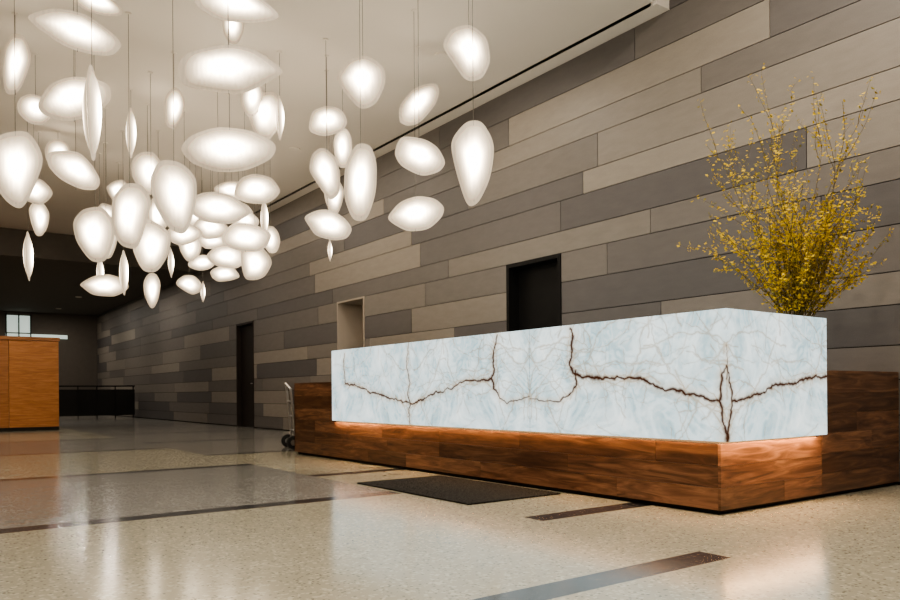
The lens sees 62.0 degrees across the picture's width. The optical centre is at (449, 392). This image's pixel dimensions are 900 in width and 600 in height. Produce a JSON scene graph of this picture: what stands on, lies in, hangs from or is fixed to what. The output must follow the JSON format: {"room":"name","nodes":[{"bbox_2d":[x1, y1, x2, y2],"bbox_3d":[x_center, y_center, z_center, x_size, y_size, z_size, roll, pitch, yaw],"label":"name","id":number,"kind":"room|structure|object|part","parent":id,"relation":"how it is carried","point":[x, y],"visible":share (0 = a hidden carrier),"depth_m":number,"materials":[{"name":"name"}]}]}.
{"room":"lobby","nodes":[
{"label":"lobby","id":0,"kind":"room"},
{"bbox_2d":[0,311,97,389],"bbox_3d":[-19.753,-1.800,26.573,13.700,5.400,0.200,0,0,-36],"label":"wall","id":1,"kind":"structure","parent":0,"point":[77,353],"depth_m":29.86,"materials":[{"name":"paint"}]},
{"bbox_2d":[5,313,67,338],"bbox_3d":[-16.035,-2.578,29.087,2.120,0.900,0.090,0,0,-36],"label":"window","id":2,"kind":"structure","parent":1,"relation":"in","point":[13,323],"depth_m":28.76,"materials":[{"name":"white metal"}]},
{"bbox_2d":[0,0,669,315],"bbox_3d":[-8.828,-3.933,11.531,13.320,1.500,37.000,0,0,-36],"label":"ceiling","id":3,"kind":"structure","parent":0,"point":[527,39],"depth_m":9.16,"materials":[{"name":"paint"}]},
{"bbox_2d":[0,0,493,307],"bbox_3d":[-3.310,-2.650,9.167,4.320,2.410,9.284,0,0,-36],"label":"cluster","id":4,"kind":"object","parent":3,"relation":"hanging from","point":[138,222],"visible":1,"depth_m":7.22,"materials":[{"name":"beige glass"}]},
{"bbox_2d":[2,34,30,93],"bbox_3d":[-4.401,-3.331,7.598,0.241,0.634,0.089,9,-4,-28],"label":"shade","id":5,"kind":"object","parent":4,"relation":"hanging from","point":[22,50],"depth_m":7.57,"materials":[{"name":"beige glass"}]},
{"bbox_2d":[0,131,42,207],"bbox_3d":[-3.707,-1.915,6.403,0.402,0.666,0.143,0,0,-38],"label":"shade","id":6,"kind":"object","parent":4,"relation":"hanging from","point":[21,159],"depth_m":6.38,"materials":[{"name":"beige glass"}]},
{"bbox_2d":[23,231,32,280],"bbox_3d":[-5.906,-1.915,10.492,0.122,0.680,0.348,0,0,-17],"label":"shade","id":7,"kind":"object","parent":4,"relation":"hanging from","point":[27,248],"depth_m":10.41,"materials":[{"name":"beige glass"}]},
{"bbox_2d":[17,94,50,124],"bbox_3d":[-4.701,-3.213,8.494,0.368,0.338,0.125,0,0,-41],"label":"shade","id":8,"kind":"object","parent":4,"relation":"hanging from","point":[27,105],"depth_m":8.44,"materials":[{"name":"beige glass"}]},
{"bbox_2d":[29,203,48,235],"bbox_3d":[-6.026,-2.554,10.988,0.097,0.509,0.275,0,0,42],"label":"shade","id":9,"kind":"object","parent":4,"relation":"hanging from","point":[39,214],"depth_m":10.96,"materials":[{"name":"beige glass"}]},
{"bbox_2d":[28,179,52,204],"bbox_3d":[-5.822,-2.833,10.494,0.448,0.365,0.128,11,-5,-27],"label":"shade","id":10,"kind":"object","parent":4,"relation":"hanging from","point":[41,193],"depth_m":10.50,"materials":[{"name":"beige glass"}]},
{"bbox_2d":[45,139,69,159],"bbox_3d":[-5.752,-3.516,10.995,0.129,0.421,0.367,0,0,43],"label":"shade","id":11,"kind":"object","parent":4,"relation":"hanging from","point":[55,144],"depth_m":10.94,"materials":[{"name":"beige glass"}]},
{"bbox_2d":[47,151,99,189],"bbox_3d":[-3.806,-2.274,7.591,0.126,0.347,0.536,0,-20,44],"label":"shade","id":12,"kind":"object","parent":4,"relation":"hanging from","point":[71,167],"depth_m":7.55,"materials":[{"name":"beige glass"}]},
{"bbox_2d":[38,77,110,120],"bbox_3d":[-3.157,-2.478,6.297,0.599,0.356,0.124,-19,3,-8],"label":"shade","id":13,"kind":"object","parent":4,"relation":"hanging from","point":[62,100],"depth_m":6.26,"materials":[{"name":"beige glass"}]},
{"bbox_2d":[28,9,120,55],"bbox_3d":[-2.994,-2.899,5.999,0.682,0.307,0.115,2,-2,-39],"label":"shade","id":14,"kind":"object","parent":4,"relation":"hanging from","point":[71,29],"depth_m":5.97,"materials":[{"name":"beige glass"}]},
{"bbox_2d":[83,65,101,160],"bbox_3d":[-2.673,-2.092,5.595,0.125,0.704,0.356,0,0,-13],"label":"shade","id":15,"kind":"object","parent":4,"relation":"hanging from","point":[92,108],"depth_m":5.52,"materials":[{"name":"beige glass"}]},
{"bbox_2d":[73,207,113,261],"bbox_3d":[-3.981,-1.773,8.395,0.444,0.620,0.158,-5,0,-5],"label":"shade","id":16,"kind":"object","parent":4,"relation":"hanging from","point":[93,231],"depth_m":8.36,"materials":[{"name":"beige glass"}]},
{"bbox_2d":[74,0,122,15],"bbox_3d":[-3.059,-3.387,6.499,0.433,0.200,0.071,0,0,-44],"label":"shade","id":17,"kind":"object","parent":4,"relation":"hanging from","point":[102,7],"depth_m":6.51,"materials":[{"name":"beige glass"}]},
{"bbox_2d":[97,262,103,274],"bbox_3d":[-5.604,-1.907,12.000,0.102,0.539,0.282,0,0,-13],"label":"shade","id":18,"kind":"object","parent":4,"relation":"hanging from","point":[100,271],"depth_m":11.91,"materials":[{"name":"beige glass"}]},
{"bbox_2d":[80,274,128,295],"bbox_3d":[-5.298,-1.651,11.489,0.694,0.338,0.118,0,0,-11],"label":"shade","id":19,"kind":"object","parent":4,"relation":"hanging from","point":[106,284],"depth_m":11.46,"materials":[{"name":"beige glass"}]},
{"bbox_2d":[98,203,111,215],"bbox_3d":[-5.273,-2.714,11.499,0.318,0.392,0.111,0,0,-12],"label":"shade","id":20,"kind":"object","parent":4,"relation":"hanging from","point":[108,208],"depth_m":11.48,"materials":[{"name":"beige glass"}]},
{"bbox_2d":[107,235,116,258],"bbox_3d":[-4.646,-2.064,10.109,0.298,0.499,0.107,0,0,-35],"label":"shade","id":21,"kind":"object","parent":4,"relation":"hanging from","point":[115,240],"depth_m":10.15,"materials":[{"name":"beige glass"}]},
{"bbox_2d":[107,180,126,199],"bbox_3d":[-5.525,-3.367,12.491,0.380,0.381,0.134,0,0,-7],"label":"shade","id":22,"kind":"object","parent":4,"relation":"hanging from","point":[113,187],"depth_m":12.45,"materials":[{"name":"beige glass"}]},
{"bbox_2d":[119,250,127,294],"bbox_3d":[-4.787,-1.764,10.995,0.118,0.661,0.336,0,0,-11],"label":"shade","id":23,"kind":"object","parent":4,"relation":"hanging from","point":[123,268],"depth_m":10.91,"materials":[{"name":"beige glass"}]},
{"bbox_2d":[126,108,135,157],"bbox_3d":[-4.040,-3.295,9.486,0.115,0.651,0.317,0,0,-11],"label":"shade","id":24,"kind":"object","parent":4,"relation":"hanging from","point":[130,124],"depth_m":9.41,"materials":[{"name":"beige glass"}]},
{"bbox_2d":[111,183,150,248],"bbox_3d":[-3.241,-1.798,7.601,0.376,0.662,0.136,4,0,-6],"label":"shade","id":25,"kind":"object","parent":4,"relation":"hanging from","point":[131,204],"depth_m":7.57,"materials":[{"name":"beige glass"}]},
{"bbox_2d":[131,152,159,194],"bbox_3d":[-4.034,-2.932,9.989,0.416,0.576,0.147,0,0,-41],"label":"shade","id":26,"kind":"object","parent":4,"relation":"hanging from","point":[143,165],"depth_m":9.92,"materials":[{"name":"beige glass"}]},
{"bbox_2d":[144,273,159,307],"bbox_3d":[-5.168,-1.775,12.992,0.274,0.608,0.098,0,0,-26],"label":"shade","id":27,"kind":"object","parent":4,"relation":"hanging from","point":[151,282],"depth_m":12.96,"materials":[{"name":"beige glass"}]},
{"bbox_2d":[133,219,170,271],"bbox_3d":[-3.590,-1.764,8.997,0.428,0.632,0.152,5,-2,-26],"label":"shade","id":28,"kind":"object","parent":4,"relation":"hanging from","point":[153,248],"depth_m":8.96,"materials":[{"name":"beige glass"}]},
{"bbox_2d":[148,198,166,227],"bbox_3d":[-4.279,-2.596,10.998,0.336,0.568,0.118,0,0,-2],"label":"shade","id":29,"kind":"object","parent":4,"relation":"hanging from","point":[156,217],"depth_m":10.95,"materials":[{"name":"beige glass"}]},
{"bbox_2d":[168,247,173,277],"bbox_3d":[-5.026,-2.349,13.495,0.095,0.534,0.268,0,0,-8],"label":"shade","id":30,"kind":"object","parent":4,"relation":"hanging from","point":[170,257],"depth_m":13.43,"materials":[{"name":"beige glass"}]},
{"bbox_2d":[151,160,196,233],"bbox_3d":[-2.493,-1.778,6.803,0.423,0.660,0.154,-8,5,-40],"label":"shade","id":31,"kind":"object","parent":4,"relation":"hanging from","point":[173,186],"depth_m":6.75,"materials":[{"name":"beige glass"}]},
{"bbox_2d":[165,87,184,127],"bbox_3d":[-3.126,-3.227,8.488,0.222,0.477,0.079,12,-8,-38],"label":"shade","id":32,"kind":"object","parent":4,"relation":"hanging from","point":[179,102],"depth_m":8.47,"materials":[{"name":"beige glass"}]},
{"bbox_2d":[168,224,201,245],"bbox_3d":[-3.629,-2.168,10.234,0.467,0.298,0.107,-9,2,-14],"label":"shade","id":33,"kind":"object","parent":4,"relation":"hanging from","point":[193,233],"depth_m":10.21,"materials":[{"name":"beige glass"}]},
{"bbox_2d":[176,275,201,293],"bbox_3d":[-4.521,-1.885,12.992,0.442,0.325,0.114,12,-1,-4],"label":"shade","id":34,"kind":"object","parent":4,"relation":"hanging from","point":[190,284],"depth_m":12.97,"materials":[{"name":"beige glass"}]},
{"bbox_2d":[179,239,200,261],"bbox_3d":[-4.159,-2.321,11.987,0.343,0.435,0.123,0,0,-11],"label":"shade","id":35,"kind":"object","parent":4,"relation":"hanging from","point":[190,252],"depth_m":11.96,"materials":[{"name":"beige glass"}]},
{"bbox_2d":[190,215,197,224],"bbox_3d":[-3.917,-2.760,11.510,0.331,0.463,0.119,6,-3,-24],"label":"shade","id":36,"kind":"object","parent":4,"relation":"hanging from","point":[194,218],"depth_m":11.46,"materials":[{"name":"beige glass"}]},
{"bbox_2d":[188,255,213,269],"bbox_3d":[-4.136,-2.175,12.495,0.464,0.255,0.092,-12,6,-33],"label":"shade","id":37,"kind":"object","parent":4,"relation":"hanging from","point":[201,262],"depth_m":12.46,"materials":[{"name":"beige glass"}]},
{"bbox_2d":[201,282,204,301],"bbox_3d":[-4.450,-1.825,13.489,0.071,0.383,0.200,0,0,-6],"label":"shade","id":38,"kind":"object","parent":4,"relation":"hanging from","point":[203,287],"depth_m":13.45,"materials":[{"name":"beige glass"}]},
{"bbox_2d":[194,219,227,238],"bbox_3d":[-3.507,-2.433,10.990,0.498,0.358,0.132,0,0,-11],"label":"shade","id":39,"kind":"object","parent":4,"relation":"hanging from","point":[209,230],"depth_m":10.95,"materials":[{"name":"beige glass"}]},
{"bbox_2d":[199,237,223,248],"bbox_3d":[-3.958,-2.545,12.492,0.484,0.297,0.107,5,-1,-10],"label":"shade","id":40,"kind":"object","parent":4,"relation":"hanging from","point":[206,243],"depth_m":12.46,"materials":[{"name":"beige glass"}]},
{"bbox_2d":[193,192,249,223],"bbox_3d":[-2.779,-2.220,8.994,0.737,0.377,0.132,0,0,-21],"label":"shade","id":41,"kind":"object","parent":4,"relation":"hanging from","point":[210,207],"depth_m":8.96,"materials":[{"name":"beige glass"}]},
{"bbox_2d":[210,267,238,281],"bbox_3d":[-3.754,-1.986,12.489,0.467,0.260,0.095,0,0,-8],"label":"shade","id":42,"kind":"object","parent":4,"relation":"hanging from","point":[220,274],"depth_m":12.46,"materials":[{"name":"beige glass"}]},
{"bbox_2d":[207,245,241,267],"bbox_3d":[-3.337,-2.041,11.195,0.564,0.353,0.125,0,0,-16],"label":"shade","id":43,"kind":"object","parent":4,"relation":"hanging from","point":[223,256],"depth_m":11.15,"materials":[{"name":"beige glass"}]},
{"bbox_2d":[214,181,238,199],"bbox_3d":[-3.201,-2.975,10.992,0.521,0.279,0.098,10,0,-2],"label":"shade","id":44,"kind":"object","parent":4,"relation":"hanging from","point":[228,187],"depth_m":10.96,"materials":[{"name":"beige glass"}]},
{"bbox_2d":[181,127,275,171],"bbox_3d":[-1.651,-1.819,5.599,0.682,0.336,0.118,-4,1,-10],"label":"shade","id":45,"kind":"object","parent":4,"relation":"hanging from","point":[219,149],"depth_m":5.57,"materials":[{"name":"beige glass"}]},
{"bbox_2d":[178,45,281,93],"bbox_3d":[-1.494,-2.204,5.098,0.702,0.328,0.118,4,0,-1],"label":"shade","id":46,"kind":"object","parent":4,"relation":"hanging from","point":[233,69],"depth_m":5.07,"materials":[{"name":"beige glass"}]},
{"bbox_2d":[222,20,243,43],"bbox_3d":[-2.002,-3.382,6.921,0.206,0.314,0.075,0,0,2],"label":"shade","id":47,"kind":"object","parent":4,"relation":"hanging from","point":[236,29],"depth_m":6.90,"materials":[{"name":"beige glass"}]},
{"bbox_2d":[194,0,277,22],"bbox_3d":[-1.477,-2.689,5.197,0.565,0.240,0.085,0,0,-21],"label":"shade","id":48,"kind":"object","parent":4,"relation":"hanging from","point":[243,11],"depth_m":5.18,"materials":[{"name":"beige glass"}]},
{"bbox_2d":[232,212,258,225],"bbox_3d":[-3.235,-2.721,11.754,0.480,0.306,0.109,6,-3,-28],"label":"shade","id":49,"kind":"object","parent":4,"relation":"hanging from","point":[251,218],"depth_m":11.77,"materials":[{"name":"beige glass"}]},
{"bbox_2d":[222,223,270,251],"bbox_3d":[-2.606,-1.992,9.595,0.620,0.376,0.131,-7,2,-18],"label":"shade","id":50,"kind":"object","parent":4,"relation":"hanging from","point":[246,237],"depth_m":9.56,"materials":[{"name":"beige glass"}]},
{"bbox_2d":[241,86,262,116],"bbox_3d":[-2.251,-3.340,8.495,0.241,0.423,0.090,11,-5,-27],"label":"shade","id":51,"kind":"object","parent":4,"relation":"hanging from","point":[251,101],"depth_m":8.48,"materials":[{"name":"beige glass"}]},
{"bbox_2d":[241,249,271,279],"bbox_3d":[-2.860,-1.898,10.997,0.453,0.512,0.157,12,-3,-13],"label":"shade","id":52,"kind":"object","parent":4,"relation":"hanging from","point":[255,265],"depth_m":10.95,"materials":[{"name":"beige glass"}]},
{"bbox_2d":[234,174,279,203],"bbox_3d":[-2.389,-2.527,9.289,0.566,0.366,0.131,8,0,2],"label":"shade","id":53,"kind":"object","parent":4,"relation":"hanging from","point":[253,188],"depth_m":9.26,"materials":[{"name":"beige glass"}]},
{"bbox_2d":[261,204,267,229],"bbox_3d":[-2.602,-2.444,10.494,0.098,0.547,0.274,0,0,-2],"label":"shade","id":54,"kind":"object","parent":4,"relation":"hanging from","point":[264,212],"depth_m":10.42,"materials":[{"name":"beige glass"}]},
{"bbox_2d":[249,92,282,138],"bbox_3d":[-2.121,-3.182,8.593,0.414,0.546,0.148,0,0,3],"label":"shade","id":55,"kind":"object","parent":4,"relation":"hanging from","point":[263,117],"depth_m":8.54,"materials":[{"name":"beige glass"}]},
{"bbox_2d":[265,226,279,252],"bbox_3d":[-2.728,-2.330,11.383,0.296,0.422,0.105,-9,-1,8],"label":"shade","id":56,"kind":"object","parent":4,"relation":"hanging from","point":[274,243],"depth_m":11.35,"materials":[{"name":"beige glass"}]},
{"bbox_2d":[276,95,283,139],"bbox_3d":[-1.929,-3.110,8.494,0.092,0.508,0.256,0,-4,-1],"label":"shade","id":57,"kind":"object","parent":4,"relation":"hanging from","point":[279,105],"depth_m":8.43,"materials":[{"name":"beige glass"}]},
{"bbox_2d":[309,148,339,198],"bbox_3d":[-1.353,-2.398,8.194,0.320,0.576,0.118,-21,-3,7],"label":"shade","id":58,"kind":"object","parent":4,"relation":"hanging from","point":[324,168],"depth_m":8.17,"materials":[{"name":"beige glass"}]},
{"bbox_2d":[309,106,346,135],"bbox_3d":[-1.480,-3.265,8.993,0.469,0.351,0.124,-26,4,-9],"label":"shade","id":59,"kind":"object","parent":4,"relation":"hanging from","point":[336,118],"depth_m":8.96,"materials":[{"name":"beige glass"}]},
{"bbox_2d":[305,210,351,239],"bbox_3d":[-1.396,-1.934,8.599,0.559,0.338,0.122,8,-4,-25],"label":"shade","id":60,"kind":"object","parent":4,"relation":"hanging from","point":[327,224],"depth_m":8.56,"materials":[{"name":"beige glass"}]},
{"bbox_2d":[328,240,331,260],"bbox_3d":[-1.682,-1.997,10.500,0.056,0.309,0.144,0,0,3],"label":"shade","id":61,"kind":"object","parent":4,"relation":"hanging from","point":[329,244],"depth_m":10.46,"materials":[{"name":"beige glass"}]},
{"bbox_2d":[324,183,343,212],"bbox_3d":[-1.577,-2.675,10.191,0.282,0.484,0.100,0,0,-26],"label":"shade","id":62,"kind":"object","parent":4,"relation":"hanging from","point":[334,204],"depth_m":10.18,"materials":[{"name":"beige glass"}]},
{"bbox_2d":[334,128,351,167],"bbox_3d":[-1.343,-3.070,9.387,0.240,0.499,0.085,0,0,9],"label":"shade","id":63,"kind":"object","parent":4,"relation":"hanging from","point":[342,140],"depth_m":9.36,"materials":[{"name":"beige glass"}]},
{"bbox_2d":[344,143,376,220],"bbox_3d":[-0.826,-1.939,6.893,0.301,0.714,0.109,4,0,4],"label":"shade","id":64,"kind":"object","parent":4,"relation":"hanging from","point":[360,176],"depth_m":6.87,"materials":[{"name":"beige glass"}]},
{"bbox_2d":[338,56,384,108],"bbox_3d":[-0.813,-2.900,6.991,0.446,0.487,0.156,-12,-1,2],"label":"shade","id":65,"kind":"object","parent":4,"relation":"hanging from","point":[362,78],"depth_m":6.95,"materials":[{"name":"beige glass"}]},
{"bbox_2d":[388,196,443,230],"bbox_3d":[-0.344,-1.813,7.591,0.575,0.349,0.125,-10,-1,4],"label":"shade","id":66,"kind":"object","parent":4,"relation":"hanging from","point":[418,213],"depth_m":7.56,"materials":[{"name":"beige glass"}]},
{"bbox_2d":[399,83,438,125],"bbox_3d":[-0.352,-3.244,8.392,0.308,0.591,0.108,42,-1,-2],"label":"shade","id":67,"kind":"object","parent":4,"relation":"hanging from","point":[428,93],"depth_m":8.37,"materials":[{"name":"beige glass"}]},
{"bbox_2d":[395,137,444,175],"bbox_3d":[-0.287,-2.270,7.191,0.491,0.341,0.121,22,-3,-8],"label":"shade","id":68,"kind":"object","parent":4,"relation":"hanging from","point":[419,156],"depth_m":7.16,"materials":[{"name":"beige glass"}]},
{"bbox_2d":[443,25,489,80],"bbox_3d":[0.163,-3.081,6.791,0.404,0.508,0.146,-16,1,-5],"label":"shade","id":69,"kind":"object","parent":4,"relation":"hanging from","point":[473,65],"depth_m":6.76,"materials":[{"name":"beige glass"}]},
{"bbox_2d":[451,120,493,205],"bbox_3d":[0.185,-1.869,6.096,0.346,0.696,0.125,0,0,0],"label":"shade","id":70,"kind":"object","parent":4,"relation":"hanging from","point":[472,147],"depth_m":6.07,"materials":[{"name":"beige glass"}]},
{"bbox_2d":[0,415,899,599],"bbox_3d":[-8.315,0.813,11.878,14.500,0.001,37.000,0,0,-36],"label":"floor","id":71,"kind":"structure","parent":0,"point":[107,507],"depth_m":3.97,"materials":[{"name":"beige stone"}]},
{"bbox_2d":[0,336,59,431],"bbox_3d":[-11.382,-0.178,15.452,5.750,2.030,1.620,0,0,-36],"label":"wooden counter","id":72,"kind":"object","parent":71,"relation":"on","point":[29,366],"visible":1,"depth_m":16.15,"materials":[{"name":"orange wood"}]},
{"bbox_2d":[59,386,134,418],"bbox_3d":[-11.506,0.297,24.413,2.320,1.080,0.070,0,0,-36],"label":"railing","id":73,"kind":"object","parent":71,"relation":"on","point":[115,401],"visible":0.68,"depth_m":24.40,"materials":[{"name":"black metal"}]},
{"bbox_2d":[281,382,294,448],"bbox_3d":[-2.166,0.309,10.436,0.300,0.914,0.500,0,0,-22],"label":"hand truck","id":74,"kind":"object","parent":71,"relation":"on","point":[287,440],"visible":0.81,"depth_m":10.36,"materials":[{"name":"metal"}]},
{"bbox_3d":[-2.160,0.299,10.439,0.285,0.894,0.480,0,0,-22],"label":"frame","id":75,"kind":"part","parent":74,"relation":"part of","materials":[{"name":"metal"}]},
{"bbox_2d":[357,475,559,504],"bbox_3d":[0.018,0.743,5.862,0.850,0.011,1.530,0,0,-36],"label":"floor mat","id":76,"kind":"object","parent":71,"relation":"on","point":[452,489],"visible":1,"depth_m":5.72,"materials":[{"name":"carpet"}]},
{"bbox_2d":[294,308,898,514],"bbox_3d":[0.782,0.125,7.601,2.382,1.238,6.161,0,0,-36],"label":"reception desk","id":77,"kind":"object","parent":71,"relation":"on","point":[724,410],"visible":1,"depth_m":5.31,"materials":[{"name":"white stone"}]},
{"bbox_2d":[677,63,893,316],"bbox_3d":[2.438,-1.326,5.575,1.304,2.337,1.431,0,0,-36],"label":"plant","id":78,"kind":"object","parent":77,"relation":"on","point":[801,300],"visible":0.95,"depth_m":5.40,"materials":[{"name":"plant"}]},
{"bbox_2d":[97,0,899,484],"bbox_3d":[-3.360,-1.974,15.493,0.200,5.500,37.000,0,0,-36],"label":"wall","id":79,"kind":"structure","parent":0,"point":[600,157],"depth_m":8.28,"materials":[{"name":"grey wood"}]},
{"bbox_2d":[236,321,254,427],"bbox_3d":[-4.623,-0.415,17.236,0.212,2.400,1.060,0,0,-36],"label":"frame","id":80,"kind":"object","parent":79,"relation":"attached to","point":[238,326],"visible":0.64,"depth_m":17.58,"materials":[{"name":"paint"}]},
{"bbox_2d":[241,325,252,426],"bbox_3d":[-4.606,-0.393,17.249,0.050,2.335,0.950,0,0,-36],"label":"door","id":81,"kind":"structure","parent":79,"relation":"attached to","point":[246,331],"depth_m":17.33,"materials":[{"name":"paint"}]},
{"bbox_2d":[337,296,364,349],"bbox_3d":[-1.533,-0.438,13.239,0.512,2.400,0.980,0,0,-36],"label":"doorway","id":82,"kind":"object","parent":79,"relation":"attached to","point":[351,312],"visible":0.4,"depth_m":13.58,"materials":[{"name":"beige paint"}]},
{"bbox_2d":[506,253,562,331],"bbox_3d":[1.111,-0.459,9.345,0.212,2.400,0.990,0,0,-36],"label":"frame","id":83,"kind":"object","parent":79,"relation":"attached to","point":[512,286],"visible":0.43,"depth_m":9.65,"materials":[{"name":"black metal"}]},
{"bbox_2d":[518,262,557,329],"bbox_3d":[1.176,-0.436,9.392,0.050,2.335,0.880,0,0,-36],"label":"door","id":84,"kind":"structure","parent":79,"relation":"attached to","point":[538,290],"depth_m":9.43,"materials":[{"name":"black metal"}]}
]}

